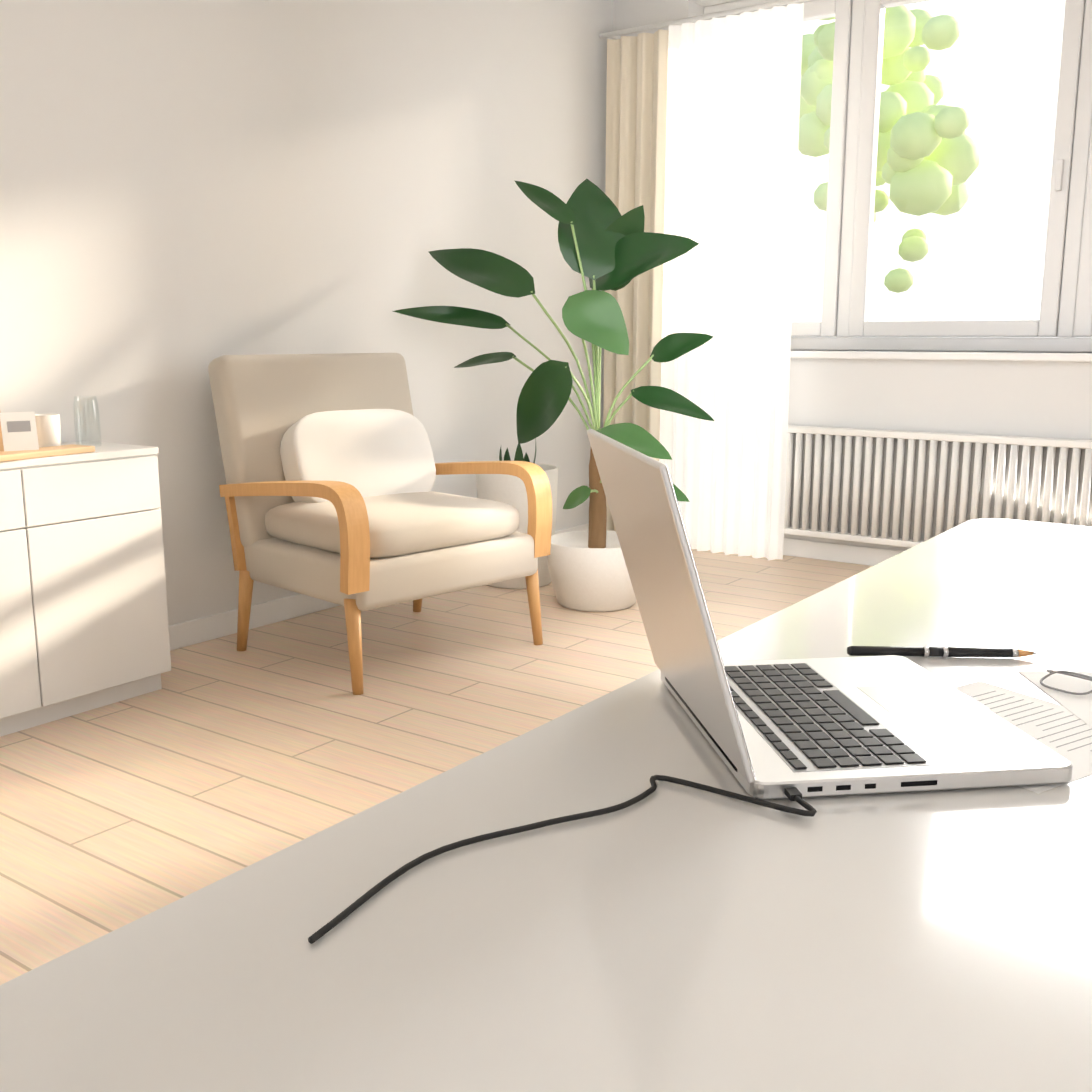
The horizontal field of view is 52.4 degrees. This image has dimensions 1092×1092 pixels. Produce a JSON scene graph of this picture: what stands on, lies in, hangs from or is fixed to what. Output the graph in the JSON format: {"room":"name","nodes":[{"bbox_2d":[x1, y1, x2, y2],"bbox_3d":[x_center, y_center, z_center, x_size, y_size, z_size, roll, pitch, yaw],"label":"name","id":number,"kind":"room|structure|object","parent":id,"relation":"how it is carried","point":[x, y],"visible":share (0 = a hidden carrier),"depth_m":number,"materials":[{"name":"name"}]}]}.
{"room":"living room","nodes":[
{"label":"living room","id":0,"kind":"room"},
{"bbox_2d":[0,0,612,624],"bbox_3d":[-1.925,-0.975,3.150,0.300,2.950,8.000,8,13,35],"label":"wall","id":1,"kind":"structure","parent":0,"point":[190,190],"depth_m":4.12,"materials":[{"name":"white paint"}]},
{"bbox_2d":[169,523,588,650],"bbox_3d":[-1.797,0.447,3.327,0.015,0.090,7.400,8,13,35],"label":"baseboard","id":2,"kind":"structure","parent":1,"relation":"attached to","point":[198,630],"depth_m":4.24,"materials":[{"name":"white wood"}]},
{"bbox_2d":[0,549,871,984],"bbox_3d":[0.856,0.895,1.479,7.140,0.100,8.000,8,13,35],"label":"floor","id":3,"kind":"structure","parent":0,"point":[212,761],"depth_m":3.13,"materials":[{"name":"brown wood"}]},
{"bbox_2d":[0,441,170,736],"bbox_3d":[-1.714,0.157,3.033,0.382,0.770,1.323,8,13,35],"label":"sideboard","id":4,"kind":"object","parent":3,"relation":"on","point":[84,626],"visible":0.88,"depth_m":3.21,"materials":[{"name":"white wood"}]},
{"bbox_2d":[0,412,3,450],"bbox_3d":[-1.589,-0.388,3.058,0.205,0.290,0.050,-10,14,-41],"label":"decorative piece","id":5,"kind":"object","parent":4,"relation":"on","point":[1,444],"depth_m":3.10,"materials":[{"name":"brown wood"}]},
{"bbox_2d":[0,412,38,451],"bbox_3d":[-1.471,-0.312,3.101,0.090,0.124,0.024,-8,13,-36],"label":"card","id":6,"kind":"object","parent":4,"relation":"on","point":[19,431],"visible":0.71,"depth_m":3.10,"materials":[{"name":"white paper"}]},
{"bbox_2d":[0,444,94,461],"bbox_3d":[-1.439,-0.261,3.120,0.100,0.018,0.329,6,12,29],"label":"decorative board","id":7,"kind":"object","parent":4,"relation":"on","point":[50,451],"visible":0.96,"depth_m":3.11,"materials":[{"name":"brown wood"}]},
{"bbox_2d":[35,414,60,447],"bbox_3d":[-1.480,-0.332,3.257,0.084,0.106,0.109,8,13,35],"label":"mug","id":8,"kind":"object","parent":4,"relation":"on","point":[48,426],"visible":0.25,"depth_m":3.23,"materials":[{"name":"white ceramic"}]},
{"bbox_2d":[73,396,101,445],"bbox_3d":[-1.403,-0.381,3.393,0.074,0.152,0.074,8,13,35],"label":"decorative jar","id":9,"kind":"object","parent":4,"relation":"on","point":[83,406],"visible":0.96,"depth_m":3.39,"materials":[{"name":"clear glass"}]},
{"bbox_2d":[208,353,551,694],"bbox_3d":[-0.599,-0.151,3.945,0.877,1.041,0.880,10,15,44],"label":"armchair","id":10,"kind":"object","parent":3,"relation":"on","point":[332,469],"visible":1,"depth_m":3.84,"materials":[{"name":"beige fabric"}]},
{"bbox_2d":[476,438,557,588],"bbox_3d":[-0.130,-0.166,5.000,0.370,0.670,0.370,8,13,35],"label":"planter","id":11,"kind":"object","parent":3,"relation":"on","point":[507,489],"visible":0.42,"depth_m":4.87,"materials":[{"name":"ceramic"}]},
{"bbox_2d":[0,519,1091,1091],"bbox_3d":[0.798,0.620,0.649,1.845,0.750,2.790,8,13,35],"label":"desk","id":12,"kind":"object","parent":3,"relation":"on","point":[668,937],"visible":0.94,"depth_m":0.67,"materials":[{"name":"white laminate"}]},
{"bbox_2d":[308,775,816,943],"bbox_3d":[0.030,0.211,0.755,0.195,0.011,0.362,8,13,35],"label":"cord","id":13,"kind":"object","parent":12,"relation":"on","point":[792,793],"visible":1,"depth_m":0.82,"materials":[{"name":"grey rubber"}]},
{"bbox_2d":[587,429,1072,798],"bbox_3d":[0.234,0.037,0.999,0.348,0.263,0.320,-1,11,-7],"label":"laptop","id":14,"kind":"object","parent":12,"relation":"on","point":[808,727],"visible":1,"depth_m":0.95,"materials":[{"name":"silver metal"}]},
{"bbox_2d":[847,646,1038,657],"bbox_3d":[0.445,0.119,1.246,0.211,0.012,0.012,1,11,3],"label":"pen","id":15,"kind":"object","parent":12,"relation":"on","point":[930,651],"visible":0.96,"depth_m":1.24,"materials":[{"name":"black plastic"}]},
{"bbox_2d":[954,681,1091,793],"bbox_3d":[0.421,0.168,1.017,0.210,0.001,0.210,-7,13,-32],"label":"paper","id":16,"kind":"object","parent":12,"relation":"on","point":[1063,731],"visible":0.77,"depth_m":1.03,"materials":[{"name":"white paper"}]},
{"bbox_2d":[1018,671,1091,727],"bbox_3d":[0.578,0.151,1.103,0.146,0.001,0.179,0,11,2],"label":"paper","id":17,"kind":"object","parent":12,"relation":"on","point":[1079,706],"visible":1,"depth_m":1.13,"materials":[{"name":"white paper"}]},
{"bbox_2d":[1040,669,1091,694],"bbox_3d":[0.568,0.145,1.103,0.145,0.012,0.089,8,13,35],"label":"glasses","id":18,"kind":"object","parent":17,"relation":"on","point":[1077,675],"visible":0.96,"depth_m":1.15,"materials":[{"name":"silver metal"}]},
{"bbox_2d":[393,179,713,611],"bbox_3d":[0.059,-0.621,4.542,1.330,1.735,0.499,6,13,31],"label":"fiddle-leaf fig plant","id":19,"kind":"object","parent":3,"relation":"on","point":[604,244],"visible":0.79,"depth_m":4.45,"materials":[{"name":"plant"}]},
{"bbox_2d":[784,425,1091,547],"bbox_3d":[2.096,-0.147,4.915,2.380,0.665,0.091,8,13,35],"label":"radiator","id":20,"kind":"object","parent":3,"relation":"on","point":[910,489],"visible":0.81,"depth_m":5.13,"materials":[{"name":"white metal"}]},
{"bbox_2d":[613,0,1091,550],"bbox_3d":[3.097,-1.188,4.270,6.540,2.950,0.300,8,13,35],"label":"wall","id":21,"kind":"structure","parent":0,"point":[1005,398],"depth_m":5.15,"materials":[{"name":"white paint"}]},
{"bbox_2d":[600,0,809,39],"bbox_3d":[2.645,-2.297,4.081,5.700,0.024,0.191,8,13,35],"label":"curtain rod","id":22,"kind":"object","parent":21,"relation":"attached to","point":[614,35],"visible":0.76,"depth_m":5.32,"materials":[{"name":"white metal"}]},
{"bbox_2d":[603,29,668,530],"bbox_3d":[0.469,-1.292,5.777,0.360,2.568,0.096,8,13,35],"label":"drape","id":23,"kind":"object","parent":22,"relation":"hanging from","point":[636,98],"visible":0.58,"depth_m":5.68,"materials":[{"name":"beige fabric"}]},
{"bbox_2d":[659,3,803,559],"bbox_3d":[0.877,-1.228,5.442,0.700,2.568,0.072,8,13,35],"label":"sheer curtain","id":24,"kind":"object","parent":22,"relation":"hanging from","point":[733,106],"visible":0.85,"depth_m":5.41,"materials":[{"name":"white fabric"}]},
{"bbox_2d":[783,538,903,565],"bbox_3d":[3.013,0.242,4.405,6.520,0.090,0.015,8,13,35],"label":"baseboard","id":25,"kind":"structure","parent":21,"relation":"attached to","point":[861,555],"depth_m":5.50,"materials":[{"name":"white wood"}]},
{"bbox_2d":[703,0,1091,352],"bbox_3d":[2.516,-1.678,4.628,4.200,1.720,0.115,8,13,35],"label":"window","id":26,"kind":"structure","parent":21,"relation":"in","point":[845,324],"depth_m":5.19,"materials":[{"name":"white plastic"}]},
{"bbox_2d":[790,350,1091,361],"bbox_3d":[2.448,-0.798,4.698,4.260,0.035,0.230,8,13,35],"label":"window sill","id":27,"kind":"structure","parent":21,"relation":"attached to","point":[1005,356],"depth_m":5.01,"materials":[{"name":"white"}]},
{"label":"outside","id":28,"kind":"structure","parent":0,"visible":0},
{"bbox_2d":[792,0,1091,337],"bbox_3d":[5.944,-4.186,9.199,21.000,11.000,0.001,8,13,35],"label":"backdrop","id":29,"kind":"structure","parent":28,"point":[984,259],"depth_m":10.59,"materials":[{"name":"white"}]},
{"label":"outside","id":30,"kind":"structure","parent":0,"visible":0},
{"bbox_2d":[798,5,979,292],"bbox_3d":[2.646,-3.416,9.212,2.117,2.620,1.958,8,13,35],"label":"tree","id":31,"kind":"object","parent":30,"point":[916,251],"depth_m":8.59,"materials":[{"name":"green plant"}]}
]}

